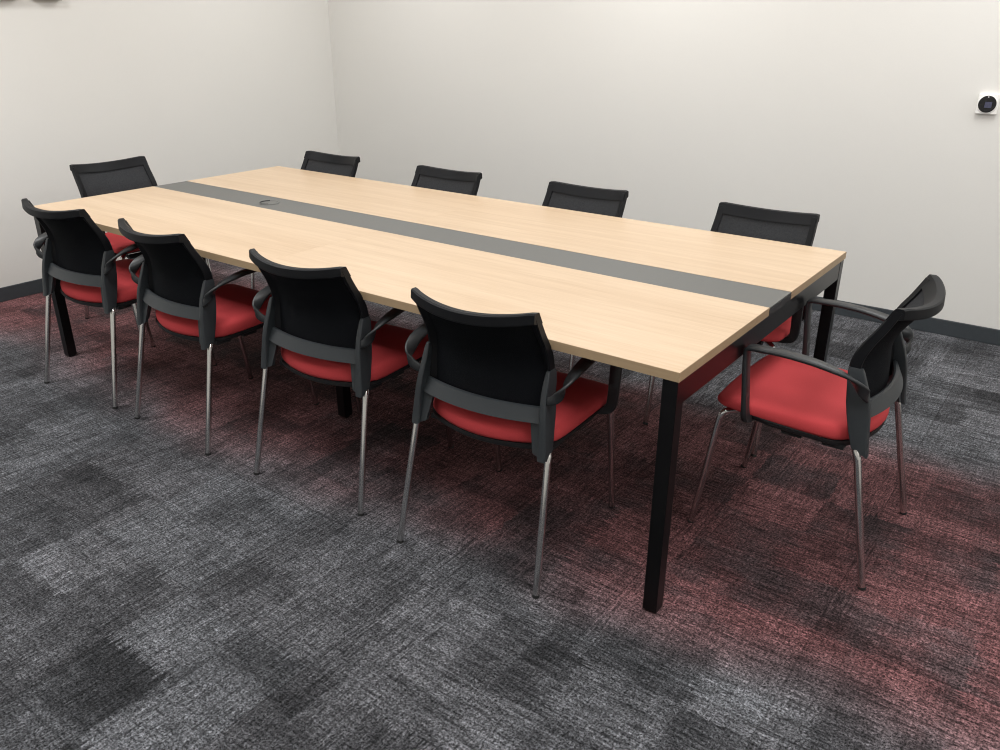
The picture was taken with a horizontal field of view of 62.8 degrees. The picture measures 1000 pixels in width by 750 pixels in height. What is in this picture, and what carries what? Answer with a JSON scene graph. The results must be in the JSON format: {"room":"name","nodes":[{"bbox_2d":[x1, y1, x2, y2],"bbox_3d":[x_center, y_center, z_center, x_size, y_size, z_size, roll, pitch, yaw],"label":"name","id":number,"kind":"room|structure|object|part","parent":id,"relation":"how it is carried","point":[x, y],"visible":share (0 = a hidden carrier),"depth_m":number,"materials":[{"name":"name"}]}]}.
{"room":"conference room","nodes":[
{"label":"conference room","id":0,"kind":"room"},
{"bbox_2d":[0,0,338,287],"bbox_3d":[-3.175,-1.576,4.064,0.100,2.700,6.352,17,28,33],"label":"wall","id":1,"kind":"structure","parent":0,"point":[198,89],"depth_m":5.24,"materials":[{"name":"white paint"}]},
{"bbox_2d":[0,257,136,301],"bbox_3d":[-3.163,-0.346,4.517,0.011,0.083,6.252,17,28,33],"label":"baseboard","id":2,"kind":"structure","parent":1,"relation":"attached to","point":[32,287],"depth_m":4.89,"materials":[{"name":"grey plastic"}]},
{"bbox_2d":[0,259,999,749],"bbox_3d":[-0.374,0.556,2.653,7.157,0.080,6.452,17,28,33],"label":"floor","id":3,"kind":"structure","parent":0,"point":[158,592],"depth_m":2.48,"materials":[{"name":"carpet"}]},
{"bbox_2d":[21,198,216,408],"bbox_3d":[-1.713,-0.387,3.673,0.585,0.839,0.574,14,27,29],"label":"chair","id":4,"kind":"object","parent":3,"relation":"on","point":[77,253],"visible":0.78,"depth_m":3.45,"materials":[{"name":"fabric"}]},
{"bbox_3d":[-2.035,-0.179,3.691,0.122,0.431,0.028,-18,29,-36],"label":"leg","id":5,"kind":"part","parent":4,"relation":"part of","materials":[{"name":"silver metal"}]},
{"bbox_3d":[-1.970,-0.474,3.595,0.068,0.248,0.096,14,27,29],"label":"post","id":6,"kind":"part","parent":4,"relation":"part of","materials":[{"name":"grey plastic"}]},
{"bbox_3d":[-1.818,-0.549,3.416,0.414,0.337,0.168,14,27,29],"label":"frame","id":7,"kind":"part","parent":4,"relation":"part of","materials":[{"name":"plastic"}]},
{"bbox_3d":[-1.930,-0.550,3.723,0.098,0.260,0.346,14,27,29],"label":"armrest","id":8,"kind":"part","parent":4,"relation":"part of","materials":[{"name":"plastic"}]},
{"bbox_3d":[-1.812,-0.423,3.482,0.406,0.044,0.070,14,27,29],"label":"cross rail","id":9,"kind":"part","parent":4,"relation":"part of","materials":[{"name":"grey plastic"}]},
{"bbox_3d":[-1.700,-0.426,3.679,0.488,0.062,0.456,14,27,29],"label":"seat","id":10,"kind":"part","parent":4,"relation":"part of","materials":[{"name":"red fabric"}]},
{"bbox_3d":[-1.631,-0.390,3.402,0.068,0.248,0.096,14,27,29],"label":"post","id":11,"kind":"part","parent":4,"relation":"part of","materials":[{"name":"grey plastic"}]},
{"bbox_3d":[-1.630,-0.079,3.460,0.028,0.431,0.122,6,24,12],"label":"leg","id":12,"kind":"part","parent":4,"relation":"part of","materials":[{"name":"silver metal"}]},
{"bbox_3d":[-1.517,-0.447,3.487,0.098,0.260,0.346,14,27,29],"label":"armrest","id":13,"kind":"part","parent":4,"relation":"part of","materials":[{"name":"plastic"}]},
{"bbox_3d":[-1.780,-0.327,4.027,0.041,0.433,0.128,3,24,7],"label":"leg","id":14,"kind":"part","parent":4,"relation":"part of","materials":[{"name":"silver metal"}]},
{"bbox_2d":[69,156,211,333],"bbox_3d":[-1.924,-0.705,4.408,0.574,0.839,0.585,18,29,36],"label":"chair","id":15,"kind":"object","parent":3,"relation":"on","point":[92,179],"visible":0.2,"depth_m":4.38,"materials":[{"name":"fabric"}]},
{"bbox_3d":[-2.250,-0.508,4.449,0.122,0.431,0.028,9,25,19],"label":"leg","id":16,"kind":"part","parent":15,"relation":"part of","materials":[{"name":"silver metal"}]},
{"bbox_3d":[-2.078,-0.987,4.425,0.168,0.337,0.414,18,29,36],"label":"frame","id":17,"kind":"part","parent":15,"relation":"part of","materials":[{"name":"plastic"}]},
{"bbox_3d":[-2.069,-0.984,4.418,0.125,0.298,0.402,18,29,36],"label":"backrest","id":18,"kind":"part","parent":15,"relation":"part of","materials":[{"name":"fabric"}]},
{"bbox_3d":[-1.904,-0.730,4.380,0.456,0.062,0.488,18,29,36],"label":"seat","id":19,"kind":"part","parent":15,"relation":"part of","materials":[{"name":"red fabric"}]},
{"bbox_3d":[-1.891,-0.403,4.204,0.041,0.433,0.128,-11,26,-24],"label":"leg","id":20,"kind":"part","parent":15,"relation":"part of","materials":[{"name":"silver metal"}]},
{"bbox_3d":[-1.616,-0.535,4.511,0.128,0.433,0.041,6,24,14],"label":"leg","id":21,"kind":"part","parent":15,"relation":"part of","materials":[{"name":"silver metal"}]},
{"bbox_2d":[118,218,318,455],"bbox_3d":[-1.144,-0.227,3.306,0.585,0.839,0.574,17,29,34],"label":"chair","id":22,"kind":"object","parent":3,"relation":"on","point":[174,280],"visible":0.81,"depth_m":3.10,"materials":[{"name":"plastic"}]},
{"bbox_3d":[-1.471,-0.033,3.356,0.122,0.431,0.028,-15,28,-31],"label":"leg","id":23,"kind":"part","parent":22,"relation":"part of","materials":[{"name":"silver metal"}]},
{"bbox_3d":[-1.404,-0.325,3.254,0.068,0.248,0.096,17,29,34],"label":"post","id":24,"kind":"part","parent":22,"relation":"part of","materials":[{"name":"grey plastic"}]},
{"bbox_3d":[-1.267,-0.394,3.061,0.414,0.337,0.168,17,29,34],"label":"frame","id":25,"kind":"part","parent":22,"relation":"part of","materials":[{"name":"plastic"}]},
{"bbox_3d":[-1.348,-0.399,3.377,0.098,0.260,0.346,17,29,34],"label":"armrest","id":26,"kind":"part","parent":22,"relation":"part of","materials":[{"name":"plastic"}]},
{"bbox_3d":[-1.260,-0.267,3.126,0.406,0.044,0.070,17,29,34],"label":"cross rail","id":27,"kind":"part","parent":22,"relation":"part of","materials":[{"name":"grey plastic"}]},
{"bbox_3d":[-1.089,-0.227,3.029,0.068,0.248,0.096,17,29,34],"label":"post","id":28,"kind":"part","parent":22,"relation":"part of","materials":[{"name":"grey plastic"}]},
{"bbox_3d":[-1.095,0.084,3.087,0.028,0.431,0.122,8,25,18],"label":"leg","id":29,"kind":"part","parent":22,"relation":"part of","materials":[{"name":"silver metal"}]},
{"bbox_3d":[-1.129,-0.265,3.311,0.488,0.062,0.456,17,29,34],"label":"seat","id":30,"kind":"part","parent":22,"relation":"part of","materials":[{"name":"red fabric"}]},
{"bbox_3d":[-0.965,-0.279,3.103,0.098,0.260,0.346,17,29,34],"label":"armrest","id":31,"kind":"part","parent":22,"relation":"part of","materials":[{"name":"plastic"}]},
{"bbox_3d":[-1.179,-0.169,3.666,0.041,0.433,0.128,6,24,13],"label":"leg","id":32,"kind":"part","parent":22,"relation":"part of","materials":[{"name":"silver metal"}]},
{"bbox_3d":[-0.838,-0.062,3.422,0.128,0.433,0.041,-12,26,-26],"label":"leg","id":33,"kind":"part","parent":22,"relation":"part of","materials":[{"name":"silver metal"}]},
{"bbox_2d":[251,151,359,289],"bbox_3d":[-1.068,-0.788,4.605,0.585,0.839,0.574,16,28,32],"label":"chair","id":34,"kind":"object","parent":3,"relation":"on","point":[315,161],"visible":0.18,"depth_m":4.65,"materials":[{"name":"plastic"}]},
{"bbox_3d":[-1.373,-0.586,4.630,0.128,0.433,0.041,-13,27,-28],"label":"leg","id":35,"kind":"part","parent":34,"relation":"part of","materials":[{"name":"silver metal"}]},
{"bbox_3d":[-0.959,-1.080,4.647,0.402,0.298,0.125,16,28,32],"label":"backrest","id":36,"kind":"part","parent":34,"relation":"part of","materials":[{"name":"fabric"}]},
{"bbox_3d":[-0.953,-1.084,4.656,0.414,0.337,0.168,16,28,32],"label":"frame","id":37,"kind":"part","parent":34,"relation":"part of","materials":[{"name":"plastic"}]},
{"bbox_2d":[249,248,453,515],"bbox_3d":[-0.531,-0.059,2.923,0.585,0.839,0.574,14,27,29],"label":"chair","id":38,"kind":"object","parent":3,"relation":"on","point":[325,332],"visible":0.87,"depth_m":2.71,"materials":[{"name":"plastic"}]},
{"bbox_3d":[-0.747,-0.224,2.975,0.098,0.260,0.346,14,27,29],"label":"armrest","id":39,"kind":"part","parent":38,"relation":"part of","materials":[{"name":"plastic"}]},
{"bbox_3d":[-0.853,0.147,2.944,0.122,0.431,0.028,-18,29,-36],"label":"leg","id":40,"kind":"part","parent":38,"relation":"part of","materials":[{"name":"silver metal"}]},
{"bbox_3d":[-0.789,-0.148,2.848,0.068,0.248,0.096,14,27,29],"label":"post","id":41,"kind":"part","parent":38,"relation":"part of","materials":[{"name":"grey plastic"}]},
{"bbox_3d":[-0.638,-0.223,2.668,0.414,0.337,0.168,14,27,29],"label":"frame","id":42,"kind":"part","parent":38,"relation":"part of","materials":[{"name":"plastic"}]},
{"bbox_3d":[-0.632,-0.096,2.734,0.406,0.044,0.070,14,27,29],"label":"cross rail","id":43,"kind":"part","parent":38,"relation":"part of","materials":[{"name":"grey plastic"}]},
{"bbox_3d":[-0.517,-0.098,2.929,0.488,0.062,0.456,14,27,29],"label":"seat","id":44,"kind":"part","parent":38,"relation":"part of","materials":[{"name":"red fabric"}]},
{"bbox_3d":[-0.595,0.001,3.278,0.041,0.433,0.128,4,24,8],"label":"leg","id":45,"kind":"part","parent":38,"relation":"part of","materials":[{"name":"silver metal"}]},
{"bbox_3d":[-0.451,-0.062,2.652,0.068,0.248,0.096,14,27,29],"label":"post","id":46,"kind":"part","parent":38,"relation":"part of","materials":[{"name":"grey plastic"}]},
{"bbox_3d":[-0.451,0.249,2.710,0.028,0.431,0.122,6,24,13],"label":"leg","id":47,"kind":"part","parent":38,"relation":"part of","materials":[{"name":"silver metal"}]},
{"bbox_3d":[-0.336,-0.119,2.736,0.098,0.260,0.346,14,27,29],"label":"armrest","id":48,"kind":"part","parent":38,"relation":"part of","materials":[{"name":"plastic"}]},
{"bbox_3d":[-0.230,0.093,3.066,0.128,0.433,0.041,-15,27,-31],"label":"leg","id":49,"kind":"part","parent":38,"relation":"part of","materials":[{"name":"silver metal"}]},
{"bbox_2d":[34,166,846,613],"bbox_3d":[-0.433,-0.279,3.545,3.228,0.745,1.431,17,28,33],"label":"conference table","id":50,"kind":"object","parent":3,"relation":"on","point":[677,305],"visible":0.77,"depth_m":2.97,"materials":[{"name":"brown wood"}]},
{"bbox_3d":[-2.121,-0.426,3.908,0.042,0.708,0.042,17,28,33],"label":"leg","id":51,"kind":"part","parent":50,"relation":"part of","materials":[{"name":"black metal"}]},
{"bbox_3d":[-0.646,-0.123,3.299,0.042,0.630,0.042,17,28,33],"label":"leg","id":52,"kind":"part","parent":50,"relation":"part of","materials":[{"name":"black metal"}]},
{"bbox_3d":[0.432,0.331,2.173,0.042,0.708,0.042,17,28,33],"label":"leg","id":53,"kind":"part","parent":50,"relation":"part of","materials":[{"name":"black metal"}]},
{"bbox_3d":[1.255,-0.108,3.192,0.042,0.708,0.042,17,28,33],"label":"leg","id":54,"kind":"part","parent":50,"relation":"part of","materials":[{"name":"black metal"}]},
{"bbox_2d":[411,165,481,195],"bbox_3d":[-0.386,-0.587,4.143,0.585,0.839,0.574,16,28,32],"label":"chair","id":55,"kind":"object","parent":3,"relation":"on","point":[463,182],"visible":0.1,"depth_m":4.19,"materials":[{"name":"fabric"}]},
{"bbox_3d":[-0.275,-0.878,4.184,0.402,0.298,0.125,16,28,32],"label":"backrest","id":56,"kind":"part","parent":55,"relation":"part of","materials":[{"name":"fabric"}]},
{"bbox_2d":[397,287,621,598],"bbox_3d":[0.042,0.111,2.534,0.585,0.839,0.574,14,27,30],"label":"chair","id":57,"kind":"object","parent":3,"relation":"on","point":[494,379],"visible":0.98,"depth_m":2.33,"materials":[{"name":"red fabric"}]},
{"bbox_3d":[-0.281,0.316,2.556,0.122,0.431,0.028,-18,29,-35],"label":"leg","id":58,"kind":"part","parent":57,"relation":"part of","materials":[{"name":"silver metal"}]},
{"bbox_3d":[-0.174,-0.054,2.587,0.098,0.260,0.346,14,27,30],"label":"armrest","id":59,"kind":"part","parent":57,"relation":"part of","materials":[{"name":"plastic"}]},
{"bbox_3d":[-0.216,0.021,2.460,0.068,0.248,0.096,14,27,30],"label":"post","id":60,"kind":"part","parent":57,"relation":"part of","materials":[{"name":"grey plastic"}]},
{"bbox_3d":[-0.060,0.074,2.345,0.406,0.044,0.070,14,27,30],"label":"cross rail","id":61,"kind":"part","parent":57,"relation":"part of","materials":[{"name":"grey plastic"}]},
{"bbox_3d":[-0.066,-0.053,2.279,0.414,0.337,0.168,14,27,30],"label":"frame","id":62,"kind":"part","parent":57,"relation":"part of","materials":[{"name":"plastic"}]},
{"bbox_3d":[-0.021,0.170,2.889,0.041,0.433,0.128,4,24,8],"label":"leg","id":63,"kind":"part","parent":57,"relation":"part of","materials":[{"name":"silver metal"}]},
{"bbox_3d":[0.056,0.072,2.540,0.488,0.062,0.456,14,27,30],"label":"seat","id":64,"kind":"part","parent":57,"relation":"part of","materials":[{"name":"red fabric"}]},
{"bbox_3d":[0.120,0.419,2.320,0.028,0.431,0.122,6,24,13],"label":"leg","id":65,"kind":"part","parent":57,"relation":"part of","materials":[{"name":"silver metal"}]},
{"bbox_3d":[0.121,0.108,2.262,0.068,0.248,0.096,14,27,30],"label":"post","id":66,"kind":"part","parent":57,"relation":"part of","materials":[{"name":"grey plastic"}]},
{"bbox_3d":[0.236,0.051,2.346,0.098,0.260,0.346,14,27,30],"label":"armrest","id":67,"kind":"part","parent":57,"relation":"part of","materials":[{"name":"plastic"}]},
{"bbox_3d":[0.343,0.264,2.676,0.128,0.433,0.041,-15,27,-30],"label":"leg","id":68,"kind":"part","parent":57,"relation":"part of","materials":[{"name":"silver metal"}]},
{"bbox_2d":[542,181,628,372],"bbox_3d":[0.271,-0.404,3.726,0.585,0.839,0.574,16,28,33],"label":"chair","id":69,"kind":"object","parent":3,"relation":"on","point":[609,202],"visible":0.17,"depth_m":3.76,"materials":[{"name":"fabric"}]},
{"bbox_3d":[0.316,-0.103,3.523,0.041,0.433,0.128,5,24,11],"label":"leg","id":70,"kind":"part","parent":69,"relation":"part of","materials":[{"name":"silver metal"}]},
{"bbox_3d":[0.383,-0.696,3.767,0.402,0.298,0.125,16,28,33],"label":"backrest","id":71,"kind":"part","parent":69,"relation":"part of","materials":[{"name":"fabric"}]},
{"bbox_3d":[0.390,-0.699,3.776,0.414,0.337,0.168,16,28,33],"label":"frame","id":72,"kind":"part","parent":69,"relation":"part of","materials":[{"name":"plastic"}]},
{"bbox_2d":[643,202,819,456],"bbox_3d":[0.949,-0.215,3.293,0.585,0.839,0.574,16,28,33],"label":"chair","id":73,"kind":"object","parent":3,"relation":"on","point":[799,228],"visible":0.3,"depth_m":3.30,"materials":[{"name":"plastic"}]},
{"bbox_3d":[0.643,-0.016,3.324,0.128,0.433,0.041,-13,27,-27],"label":"leg","id":74,"kind":"part","parent":73,"relation":"part of","materials":[{"name":"silver metal"}]},
{"bbox_3d":[0.993,0.086,3.090,0.041,0.433,0.128,5,24,11],"label":"leg","id":75,"kind":"part","parent":73,"relation":"part of","materials":[{"name":"silver metal"}]},
{"bbox_3d":[1.060,-0.507,3.333,0.402,0.298,0.125,16,28,33],"label":"backrest","id":76,"kind":"part","parent":73,"relation":"part of","materials":[{"name":"fabric"}]},
{"bbox_3d":[1.067,-0.510,3.342,0.414,0.337,0.168,16,28,33],"label":"frame","id":77,"kind":"part","parent":73,"relation":"part of","materials":[{"name":"plastic"}]},
{"bbox_3d":[0.934,-0.238,3.261,0.488,0.062,0.456,16,28,33],"label":"seat","id":78,"kind":"part","parent":73,"relation":"part of","materials":[{"name":"red fabric"}]},
{"bbox_3d":[1.158,-0.284,3.126,0.098,0.260,0.346,16,28,33],"label":"armrest","id":79,"kind":"part","parent":73,"relation":"part of","materials":[{"name":"plastic"}]},
{"bbox_2d":[687,274,945,590],"bbox_3d":[0.993,0.098,2.570,0.574,0.839,0.585,17,28,34],"label":"chair","id":80,"kind":"object","parent":3,"relation":"on","point":[799,395],"visible":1,"depth_m":2.41,"materials":[{"name":"fabric"}]},
{"bbox_3d":[0.686,0.292,2.612,0.128,0.433,0.041,5,24,12],"label":"leg","id":81,"kind":"part","parent":80,"relation":"part of","materials":[{"name":"silver metal"}]},
{"bbox_3d":[0.947,0.156,2.929,0.041,0.433,0.128,-12,26,-26],"label":"leg","id":82,"kind":"part","parent":80,"relation":"part of","materials":[{"name":"silver metal"}]},
{"bbox_3d":[0.973,0.061,2.571,0.456,0.062,0.488,17,28,34],"label":"seat","id":83,"kind":"part","parent":80,"relation":"part of","materials":[{"name":"red fabric"}]},
{"bbox_3d":[0.863,0.060,2.329,0.346,0.260,0.098,17,28,34],"label":"armrest","id":84,"kind":"part","parent":80,"relation":"part of","materials":[{"name":"plastic"}]},
{"bbox_3d":[1.157,-0.093,2.686,0.346,0.260,0.098,17,28,34],"label":"armrest","id":85,"kind":"part","parent":80,"relation":"part of","materials":[{"name":"plastic"}]},
{"bbox_3d":[1.005,0.099,2.288,0.096,0.248,0.068,17,28,34],"label":"post","id":86,"kind":"part","parent":80,"relation":"part of","materials":[{"name":"grey plastic"}]},
{"bbox_3d":[1.028,0.409,2.350,0.028,0.431,0.122,-15,28,-32],"label":"leg","id":87,"kind":"part","parent":80,"relation":"part of","materials":[{"name":"silver metal"}]},
{"bbox_3d":[1.144,0.043,2.422,0.070,0.044,0.406,17,28,34],"label":"cross rail","id":88,"kind":"part","parent":80,"relation":"part of","materials":[{"name":"grey plastic"}]},
{"bbox_3d":[1.153,-0.085,2.359,0.168,0.337,0.414,17,28,34],"label":"frame","id":89,"kind":"part","parent":80,"relation":"part of","materials":[{"name":"plastic"}]},
{"bbox_3d":[1.247,-0.027,2.580,0.096,0.248,0.068,17,28,34],"label":"post","id":90,"kind":"part","parent":80,"relation":"part of","materials":[{"name":"grey plastic"}]},
{"bbox_3d":[1.316,0.259,2.698,0.122,0.431,0.028,8,25,17],"label":"leg","id":91,"kind":"part","parent":80,"relation":"part of","materials":[{"name":"silver metal"}]},
{"bbox_3d":[1.144,-0.088,2.366,0.125,0.298,0.402,17,28,34],"label":"backrest","id":92,"kind":"part","parent":80,"relation":"part of","materials":[{"name":"fabric"}]},
{"bbox_2d":[328,0,999,329],"bbox_3d":[1.562,-1.716,4.417,7.057,2.700,0.100,17,28,33],"label":"wall","id":93,"kind":"structure","parent":0,"point":[859,115],"depth_m":4.67,"materials":[{"name":"white paint"}]},
{"bbox_2d":[812,296,999,345],"bbox_3d":[1.490,-0.508,4.920,6.946,0.083,0.011,17,28,33],"label":"baseboard","id":94,"kind":"structure","parent":93,"relation":"attached to","point":[932,325],"depth_m":4.33,"materials":[{"name":"grey plastic"}]},
{"bbox_2d":[975,93,999,114],"bbox_3d":[2.323,-1.291,3.899,0.089,0.092,0.032,17,28,33],"label":"thermostat","id":95,"kind":"object","parent":93,"relation":"attached to","point":[986,103],"visible":1,"depth_m":3.89,"materials":[{"name":"white plastic"}]}
]}

